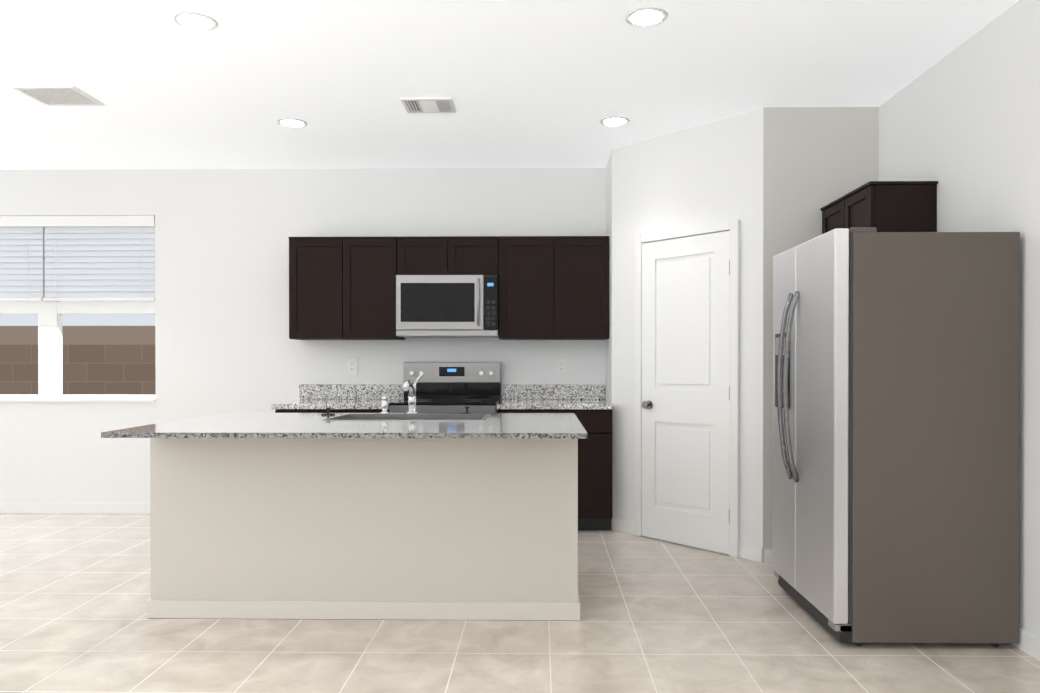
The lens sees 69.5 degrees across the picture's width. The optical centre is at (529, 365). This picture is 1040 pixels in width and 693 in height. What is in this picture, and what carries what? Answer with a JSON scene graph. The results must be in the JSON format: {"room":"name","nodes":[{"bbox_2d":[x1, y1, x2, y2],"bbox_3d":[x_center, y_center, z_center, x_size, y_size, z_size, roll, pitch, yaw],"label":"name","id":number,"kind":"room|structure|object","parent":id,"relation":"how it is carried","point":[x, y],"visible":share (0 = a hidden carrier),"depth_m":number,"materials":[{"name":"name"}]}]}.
{"room":"kitchen","nodes":[
{"label":"kitchen","id":0,"kind":"room"},
{"bbox_2d":[0,167,605,502],"bbox_3d":[-2.940,-0.190,6.088,7.090,2.750,0.200,0,0,1],"label":"wall","id":1,"kind":"structure","parent":0,"point":[224,343],"depth_m":5.98,"materials":[{"name":"paint"}]},
{"bbox_2d":[0,503,149,513],"bbox_3d":[-4.152,1.142,6.007,4.670,0.084,0.011,0,0,1],"label":"baseboard","id":2,"kind":"structure","parent":1,"relation":"attached to","point":[90,508],"depth_m":5.99,"materials":[{"name":"white wood"}]},
{"bbox_2d":[0,228,155,401],"bbox_3d":[-3.866,-0.455,6.066,1.760,1.490,0.170,0,0,1],"label":"window","id":3,"kind":"structure","parent":1,"relation":"in","point":[50,363],"depth_m":6.08,"materials":[{"name":"white plastic"}]},
{"bbox_2d":[0,215,154,300],"bbox_3d":[-3.866,-0.859,6.036,1.740,0.678,0.065,0,0,1],"label":"window blind","id":4,"kind":"object","parent":3,"relation":"attached to","point":[99,256],"visible":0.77,"depth_m":6.03,"materials":[{"name":"white plastic"}]},
{"bbox_2d":[288,237,404,339],"bbox_3d":[-1.399,-0.583,5.792,0.813,0.766,0.339,0,0,1],"label":"upper cabinet","id":5,"kind":"object","parent":1,"relation":"attached to","point":[342,288],"visible":0.94,"depth_m":5.63,"materials":[{"name":"brown wood"}]},
{"bbox_2d":[347,358,357,373],"bbox_3d":[-1.407,0.005,5.962,0.084,0.130,0.008,0,0,1],"label":"electrical outlet","id":6,"kind":"object","parent":1,"relation":"attached to","point":[352,365],"visible":1,"depth_m":5.96,"materials":[{"name":"white plastic"}]},
{"bbox_2d":[397,236,498,276],"bbox_3d":[-0.610,-0.821,5.779,0.760,0.290,0.339,0,0,1],"label":"upper cabinet","id":7,"kind":"object","parent":1,"relation":"attached to","point":[447,255],"visible":0.79,"depth_m":5.61,"materials":[{"name":"brown wood"}]},
{"bbox_2d":[396,275,498,337],"bbox_3d":[-0.610,-0.445,5.728,0.754,0.453,0.446,0,0,1],"label":"microwave","id":8,"kind":"object","parent":7,"relation":"attached to","point":[447,306],"visible":0.98,"depth_m":5.55,"materials":[{"name":"silver metal"}]},
{"bbox_2d":[499,236,608,339],"bbox_3d":[0.185,-0.583,5.768,0.823,0.766,0.339,0,0,1],"label":"upper cabinet","id":9,"kind":"object","parent":1,"relation":"attached to","point":[553,287],"visible":1,"depth_m":5.61,"materials":[{"name":"brown wood"}]},
{"bbox_2d":[556,358,566,373],"bbox_3d":[0.253,0.006,5.937,0.084,0.130,0.008,0,0,1],"label":"electrical outlet","id":10,"kind":"object","parent":1,"relation":"attached to","point":[561,365],"visible":1,"depth_m":5.93,"materials":[{"name":"white plastic"}]},
{"bbox_2d":[0,0,1019,169],"bbox_3d":[-2.119,-1.593,1.788,8.860,0.100,8.960,0,0,1],"label":"ceiling","id":11,"kind":"structure","parent":0,"point":[537,83],"depth_m":3.98,"materials":[{"name":"white paint"}]},
{"bbox_2d":[13,86,103,105],"bbox_3d":[-2.705,-1.551,4.323,0.342,0.010,0.297,0,0,1],"label":"ceiling vent","id":12,"kind":"object","parent":11,"relation":"in","point":[60,95],"visible":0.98,"depth_m":4.30,"materials":[{"name":"white metal"}]},
{"bbox_2d":[172,11,217,30],"bbox_3d":[-1.505,-1.548,3.380,0.190,0.005,0.190,0,0,1],"label":"recessed light","id":13,"kind":"object","parent":11,"relation":"in","point":[194,20],"visible":1,"depth_m":3.37,"materials":[{"name":"white plastic"}]},
{"bbox_2d":[277,118,307,127],"bbox_3d":[-1.524,-1.556,4.820,0.190,0.005,0.190,0,0,1],"label":"recessed light","id":14,"kind":"object","parent":11,"relation":"in","point":[292,122],"visible":1,"depth_m":4.80,"materials":[{"name":"white plastic"}]},
{"bbox_2d":[400,97,455,112],"bbox_3d":[-0.599,-1.549,4.476,0.300,0.015,0.240,0,0,1],"label":"ceiling vent","id":15,"kind":"object","parent":11,"relation":"in","point":[431,105],"visible":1,"depth_m":4.45,"materials":[{"name":"white metal"}]},
{"bbox_2d":[600,117,629,125],"bbox_3d":[0.544,-1.556,4.789,0.190,0.005,0.190,0,0,1],"label":"recessed light","id":16,"kind":"object","parent":11,"relation":"in","point":[613,121],"visible":1,"depth_m":4.78,"materials":[{"name":"white plastic"}]},
{"bbox_2d":[625,7,667,26],"bbox_3d":[0.520,-1.548,3.340,0.190,0.005,0.190,0,0,1],"label":"recessed light","id":17,"kind":"object","parent":11,"relation":"in","point":[646,16],"visible":1,"depth_m":3.33,"materials":[{"name":"white plastic"}]},
{"bbox_2d":[0,513,1039,692],"bbox_3d":[-2.119,1.257,1.803,8.860,0.100,8.960,0,0,1],"label":"floor","id":18,"kind":"structure","parent":0,"point":[658,616],"depth_m":3.23,"materials":[{"name":"tile"}]},
{"bbox_2d":[271,384,403,412],"bbox_3d":[-1.414,0.670,5.646,0.836,1.035,0.643,0,0,1],"label":"base cabinet","id":19,"kind":"object","parent":18,"relation":"on","point":[344,398],"visible":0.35,"depth_m":5.94,"materials":[{"name":"grey stone"}]},
{"bbox_2d":[141,417,579,620],"bbox_3d":[-0.779,0.750,3.955,2.048,0.891,0.852,0,0,1],"label":"kitchen island","id":20,"kind":"object","parent":18,"relation":"on","point":[412,513],"depth_m":3.54,"materials":[{"name":"beige paint"}]},
{"bbox_2d":[101,421,586,440],"bbox_3d":[-0.783,0.294,3.498,2.062,0.023,0.660,0,0,1],"label":"island countertop","id":21,"kind":"structure","parent":20,"relation":"on","point":[355,430],"depth_m":3.32,"materials":[{"name":"grey stone"}]},
{"bbox_2d":[181,413,578,420],"bbox_3d":[-0.773,0.291,4.113,2.062,0.023,0.570,0,0,1],"label":"island countertop","id":22,"kind":"structure","parent":20,"relation":"on","point":[221,416],"depth_m":4.14,"materials":[{"name":"white stone"}]},
{"bbox_2d":[322,414,490,420],"bbox_3d":[-0.635,0.388,4.047,0.830,0.224,0.470,0,0,1],"label":"sink","id":23,"kind":"object","parent":22,"relation":"in","point":[343,417],"depth_m":4.25,"materials":[{"name":"silver metal"}]},
{"bbox_2d":[389,362,500,412],"bbox_3d":[-0.612,0.581,5.599,0.760,1.212,0.709,0,0,1],"label":"range","id":24,"kind":"object","parent":18,"relation":"on","point":[452,387],"visible":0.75,"depth_m":5.87,"materials":[{"name":"silver metal"}]},
{"bbox_2d":[497,384,612,529],"bbox_3d":[0.183,0.670,5.623,0.822,1.035,0.643,0,0,1],"label":"base cabinet","id":25,"kind":"object","parent":18,"relation":"on","point":[590,406],"visible":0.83,"depth_m":5.32,"materials":[{"name":"brown wood"}]},
{"bbox_2d":[772,227,1019,646],"bbox_3d":[1.639,0.306,3.577,0.847,1.782,0.850,0,0,1],"label":"refrigerator","id":26,"kind":"object","parent":18,"relation":"on","point":[896,364],"visible":1,"depth_m":3.15,"materials":[{"name":"brown paint"}]},
{"bbox_2d":[606,107,878,561],"bbox_3d":[1.454,-0.186,5.328,1.720,2.750,1.590,0,0,1],"label":"wall","id":27,"kind":"structure","parent":0,"point":[773,180],"depth_m":4.61,"materials":[{"name":"paint"}]},
{"bbox_2d":[611,518,762,562],"bbox_3d":[0.999,1.147,4.982,0.011,0.084,1.210,0,0,-42],"label":"baseboard","id":28,"kind":"structure","parent":27,"relation":"attached to","point":[747,552],"depth_m":4.63,"materials":[{"name":"white wood"}]},
{"bbox_2d":[634,219,739,557],"bbox_3d":[1.018,0.143,4.942,0.581,2.094,0.614,0,0,1],"label":"pantry door","id":29,"kind":"structure","parent":27,"relation":"in","point":[686,389],"depth_m":4.91,"materials":[{"name":"white wood"}]},
{"bbox_2d":[878,0,1039,638],"bbox_3d":[2.148,-0.164,0.887,0.200,2.750,7.270,0,0,1],"label":"wall","id":30,"kind":"structure","parent":0,"point":[960,124],"depth_m":3.33,"materials":[{"name":"paint"}]},
{"bbox_2d":[820,181,937,233],"bbox_3d":[1.922,-0.770,4.180,0.346,0.349,0.682,0,0,1],"label":"upper cabinet","id":31,"kind":"object","parent":30,"relation":"attached to","point":[895,206],"visible":0.5,"depth_m":3.85,"materials":[{"name":"brown wood"}]},
{"bbox_2d":[764,548,1039,660],"bbox_3d":[1.708,1.168,0.900,0.679,0.084,7.269,0,0,1],"label":"baseboard","id":32,"kind":"structure","parent":30,"relation":"attached to","point":[1028,643],"depth_m":3.12,"materials":[{"name":"white wood"}]},
{"label":"outside","id":33,"kind":"structure","parent":0,"visible":0},
{"bbox_2d":[0,326,155,393],"bbox_3d":[-5.205,0.524,8.166,7.500,1.900,0.200,0,0,1],"label":"fence","id":34,"kind":"object","parent":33,"point":[108,359],"depth_m":8.06,"materials":[{"name":"brown brick"}]}
]}

